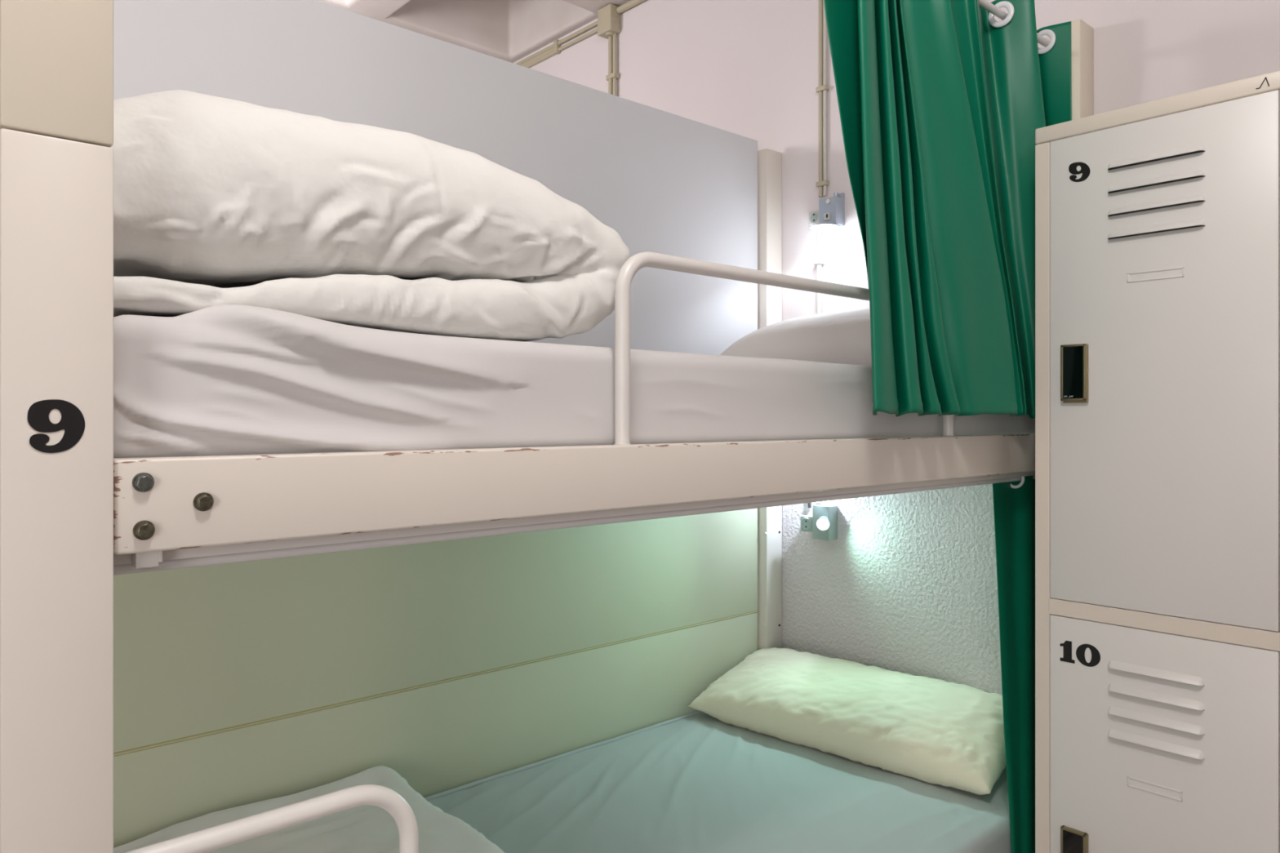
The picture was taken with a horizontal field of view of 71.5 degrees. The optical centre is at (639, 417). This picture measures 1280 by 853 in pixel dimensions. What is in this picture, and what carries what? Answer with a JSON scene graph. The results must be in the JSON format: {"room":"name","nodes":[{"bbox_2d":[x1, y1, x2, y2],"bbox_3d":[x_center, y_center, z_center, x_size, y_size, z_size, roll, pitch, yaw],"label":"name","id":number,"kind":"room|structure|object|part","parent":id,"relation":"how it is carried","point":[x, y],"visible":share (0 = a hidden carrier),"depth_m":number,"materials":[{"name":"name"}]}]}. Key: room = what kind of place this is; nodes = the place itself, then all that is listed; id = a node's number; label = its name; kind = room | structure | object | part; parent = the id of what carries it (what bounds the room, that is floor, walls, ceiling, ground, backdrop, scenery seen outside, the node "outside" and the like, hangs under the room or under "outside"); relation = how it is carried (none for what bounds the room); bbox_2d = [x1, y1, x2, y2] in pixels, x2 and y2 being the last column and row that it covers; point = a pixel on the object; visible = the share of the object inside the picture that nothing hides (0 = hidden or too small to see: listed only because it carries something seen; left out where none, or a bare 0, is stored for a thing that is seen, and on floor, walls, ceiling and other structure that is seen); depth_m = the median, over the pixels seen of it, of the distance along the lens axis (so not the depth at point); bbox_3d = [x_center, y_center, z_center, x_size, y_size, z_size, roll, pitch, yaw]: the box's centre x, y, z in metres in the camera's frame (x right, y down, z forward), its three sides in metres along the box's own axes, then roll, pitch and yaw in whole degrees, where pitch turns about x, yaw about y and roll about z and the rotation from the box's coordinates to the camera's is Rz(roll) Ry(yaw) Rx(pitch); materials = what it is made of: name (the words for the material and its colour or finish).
{"room":"dormitory","nodes":[
{"label":"dormitory","id":0,"kind":"room"},
{"bbox_2d":[315,0,630,62],"bbox_3d":[-0.948,-1.690,0.647,5.145,0.260,7.230,0,0,-42],"label":"ceiling","id":1,"kind":"structure","parent":0,"point":[508,30],"depth_m":3.68,"materials":[{"name":"paint"}]},
{"bbox_2d":[513,0,1279,768],"bbox_3d":[0.838,-0.330,2.434,0.100,3.160,6.900,0,0,-42],"label":"wall","id":2,"kind":"structure","parent":0,"point":[907,583],"depth_m":2.61,"materials":[{"name":"paint"}]},
{"bbox_2d":[515,0,645,95],"bbox_3d":[0.614,-1.078,2.569,0.052,0.956,6.000,0,0,-42],"label":"conduit","id":3,"kind":"object","parent":2,"relation":"attached to","point":[608,22],"visible":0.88,"depth_m":3.38,"materials":[{"name":"beige plastic"}]},
{"bbox_2d":[800,515,812,532],"bbox_3d":[0.514,0.321,2.685,0.044,0.045,0.045,0,0,-42],"label":"wall socket","id":4,"kind":"object","parent":2,"relation":"attached to","point":[806,520],"visible":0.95,"depth_m":2.67,"materials":[{"name":"grey plastic"}]},
{"bbox_2d":[808,209,818,225],"bbox_3d":[0.532,-0.599,2.674,0.032,0.040,0.040,0,0,-42],"label":"wall socket","id":5,"kind":"object","parent":2,"relation":"attached to","point":[813,215],"visible":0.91,"depth_m":2.67,"materials":[{"name":"grey plastic"}]},
{"bbox_2d":[813,230,825,503],"bbox_3d":[0.538,-0.152,2.675,0.022,0.821,0.030,0,0,-42],"label":"conduit","id":6,"kind":"object","parent":2,"relation":"attached to","point":[819,261],"visible":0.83,"depth_m":2.67,"materials":[{"name":"grey"}]},
{"bbox_2d":[815,0,829,196],"bbox_3d":[0.547,-1.111,2.667,0.020,0.894,0.036,0,0,-42],"label":"conduit","id":7,"kind":"object","parent":2,"relation":"attached to","point":[823,87],"visible":1,"depth_m":2.66,"materials":[{"name":"beige plastic"}]},
{"bbox_2d":[812,504,836,540],"bbox_3d":[0.541,0.312,2.624,0.086,0.100,0.080,0,0,-42],"label":"reading lamp","id":8,"kind":"object","parent":2,"relation":"attached to","point":[824,516],"visible":1,"depth_m":2.63,"materials":[{"name":"grey"}]},
{"bbox_3d":[0.532,0.311,2.584,0.036,0.036,0.008,0,0,18],"label":"bulb","id":9,"kind":"part","parent":8,"relation":"part of","materials":[{"name":"white glass"}]},
{"bbox_2d":[809,192,844,231],"bbox_3d":[0.545,-0.607,2.612,0.096,0.108,0.084,0,0,-42],"label":"reading lamp","id":10,"kind":"object","parent":2,"relation":"attached to","point":[832,209],"visible":1,"depth_m":2.60,"materials":[{"name":"silver metal"}]},
{"bbox_3d":[0.540,-0.561,2.608,0.084,0.008,0.084,0,0,-42],"label":"lamp shade","id":11,"kind":"part","parent":10,"relation":"part of","materials":[{"name":"white plastic"}]},
{"bbox_3d":[0.540,-0.555,2.608,0.072,0.004,0.072,0,0,-42],"label":"bulb","id":12,"kind":"part","parent":10,"relation":"part of","materials":[{"name":"white"}]},
{"bbox_2d":[823,212,830,220],"bbox_3d":[0.549,-0.589,2.608,0.008,0.020,0.019,0,0,-42],"label":"switch","id":13,"kind":"object","parent":10,"relation":"attached to","point":[826,215],"depth_m":2.60,"materials":[{"name":"white plastic"}]},
{"bbox_3d":[0.585,-0.612,2.619,0.028,0.097,0.024,0,0,-42],"label":"mounting plate","id":14,"kind":"part","parent":10,"relation":"part of","materials":[{"name":"silver metal"}]},
{"bbox_3d":[-0.873,1.300,0.896,4.700,0.100,6.900,0,0,-42],"label":"floor","id":15,"kind":"structure","parent":0,"visible":0},
{"bbox_2d":[0,0,1093,852],"bbox_3d":[-0.302,0.150,1.531,2.798,2.200,1.016,0,0,-42],"label":"bunk bed","id":16,"kind":"object","parent":15,"relation":"on","point":[183,638],"visible":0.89,"depth_m":1.68,"materials":[{"name":"beige paint"}]},
{"bbox_3d":[-0.489,0.514,0.737,0.077,1.473,0.080,0,0,-42],"label":"post","id":17,"kind":"part","parent":16,"relation":"part of","materials":[{"name":"white metal"}]},
{"bbox_3d":[-0.343,0.676,0.846,0.288,0.607,0.020,0,0,-42],"label":"guard rail","id":18,"kind":"part","parent":16,"relation":"part of","materials":[{"name":"white metal"}]},
{"bbox_3d":[-0.651,0.828,1.859,2.718,0.443,0.018,0,0,-42],"label":"panel","id":19,"kind":"part","parent":16,"relation":"part of","materials":[{"name":"white wood"}]},
{"bbox_3d":[-0.651,0.339,1.859,2.718,0.522,0.018,0,0,-42],"label":"panel","id":20,"kind":"part","parent":16,"relation":"part of","materials":[{"name":"white wood"}]},
{"bbox_3d":[-0.651,-0.392,1.859,2.718,0.935,0.018,0,0,-42],"label":"panel","id":21,"kind":"part","parent":16,"relation":"part of","materials":[{"name":"white"}]},
{"bbox_2d":[113,304,1035,458],"bbox_3d":[0.008,-0.029,1.752,2.015,0.156,0.880,0,0,-42],"label":"mattress","id":22,"kind":"object","parent":16,"relation":"on","point":[220,380],"visible":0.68,"depth_m":0.97,"materials":[{"name":"white fabric"}]},
{"bbox_2d":[110,89,631,341],"bbox_3d":[-0.499,-0.216,1.223,0.690,0.240,0.722,0,0,-42],"label":"duvet","id":23,"kind":"object","parent":22,"relation":"on","point":[217,200],"visible":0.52,"depth_m":0.93,"materials":[{"name":"white fabric"}]},
{"bbox_2d":[720,307,871,365],"bbox_3d":[0.600,-0.195,2.301,0.371,0.199,0.800,0,0,-42],"label":"pillow","id":24,"kind":"object","parent":22,"relation":"on","point":[841,337],"visible":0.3,"depth_m":2.25,"materials":[{"name":"white fabric"}]},
{"bbox_3d":[0.278,0.075,1.400,1.948,0.080,0.030,0,0,-42],"label":"rail","id":25,"kind":"part","parent":16,"relation":"part of","materials":[{"name":"white metal"}]},
{"bbox_3d":[0.256,0.133,1.429,1.942,0.012,0.012,0,0,-42],"label":"curtain rod","id":26,"kind":"part","parent":16,"relation":"part of","materials":[{"name":"white metal"}]},
{"bbox_2d":[424,711,1011,852],"bbox_3d":[-0.044,0.918,1.761,1.950,0.145,0.933,0,0,-42],"label":"mattress","id":27,"kind":"object","parent":16,"relation":"on","point":[696,782],"visible":0.73,"depth_m":1.97,"materials":[{"name":"grey fabric"}]},
{"bbox_2d":[113,765,504,852],"bbox_3d":[-0.574,0.793,1.370,0.778,0.115,0.767,0,0,-42],"label":"duvet","id":28,"kind":"object","parent":27,"relation":"on","point":[362,828],"visible":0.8,"depth_m":1.60,"materials":[{"name":"white fabric"}]},
{"bbox_2d":[688,647,1006,795],"bbox_3d":[0.572,0.766,2.363,0.860,0.169,0.359,0,0,43],"label":"pillow","id":29,"kind":"object","parent":27,"relation":"on","point":[932,731],"visible":0.94,"depth_m":2.23,"materials":[{"name":"beige fabric"}]},
{"bbox_3d":[0.395,0.209,2.793,0.074,2.081,0.070,0,0,-42],"label":"post","id":30,"kind":"part","parent":16,"relation":"part of","materials":[{"name":"white metal"}]},
{"bbox_3d":[0.280,-0.089,1.405,0.831,0.256,0.020,0,0,-42],"label":"guard rail","id":31,"kind":"part","parent":16,"relation":"part of","materials":[{"name":"white metal"}]},
{"bbox_2d":[992,475,1035,852],"bbox_3d":[0.912,0.531,1.998,0.424,0.858,0.056,0,0,-42],"label":"curtain","id":32,"kind":"object","parent":16,"relation":"hanging from","point":[1014,502],"visible":0.48,"depth_m":1.91,"materials":[{"name":"teal fabric"}]},
{"bbox_2d":[978,0,1049,47],"bbox_3d":[0.265,-0.843,1.419,1.942,0.015,0.015,0,0,-42],"label":"curtain rod","id":33,"kind":"object","parent":16,"relation":"attached to","point":[985,4],"visible":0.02,"depth_m":1.84,"materials":[{"name":"white metal"}]},
{"bbox_2d":[823,0,1071,418],"bbox_3d":[0.610,-0.437,1.654,0.138,0.880,0.945,0,0,42],"label":"curtain","id":34,"kind":"object","parent":33,"relation":"hanging from","point":[942,104],"visible":0.84,"depth_m":1.54,"materials":[{"name":"teal fabric"}]},
{"bbox_3d":[1.016,0.166,2.098,0.080,2.168,0.077,0,0,-42],"label":"post","id":35,"kind":"part","parent":16,"relation":"part of","materials":[{"name":"beige paint"}]},
{"bbox_2d":[1035,70,1279,852],"bbox_3d":[1.072,0.344,1.733,0.480,1.812,0.402,0,0,-42],"label":"locker","id":36,"kind":"object","parent":15,"relation":"on","point":[1157,221],"visible":1,"depth_m":1.56,"materials":[{"name":"white metal"}]},
{"bbox_3d":[1.076,0.363,1.736,0.465,0.030,0.397,0,0,-42],"label":"shelf rail","id":37,"kind":"part","parent":36,"relation":"part of","materials":[{"name":"beige metal"}]},
{"bbox_3d":[0.917,0.785,1.578,0.019,0.810,0.365,0,0,-42],"label":"door","id":38,"kind":"part","parent":36,"relation":"part of","materials":[{"name":"paint"}]},
{"bbox_3d":[0.917,-0.091,1.578,0.019,0.876,0.365,0,0,-42],"label":"door","id":39,"kind":"part","parent":36,"relation":"part of","materials":[{"name":"paint"}]}
]}

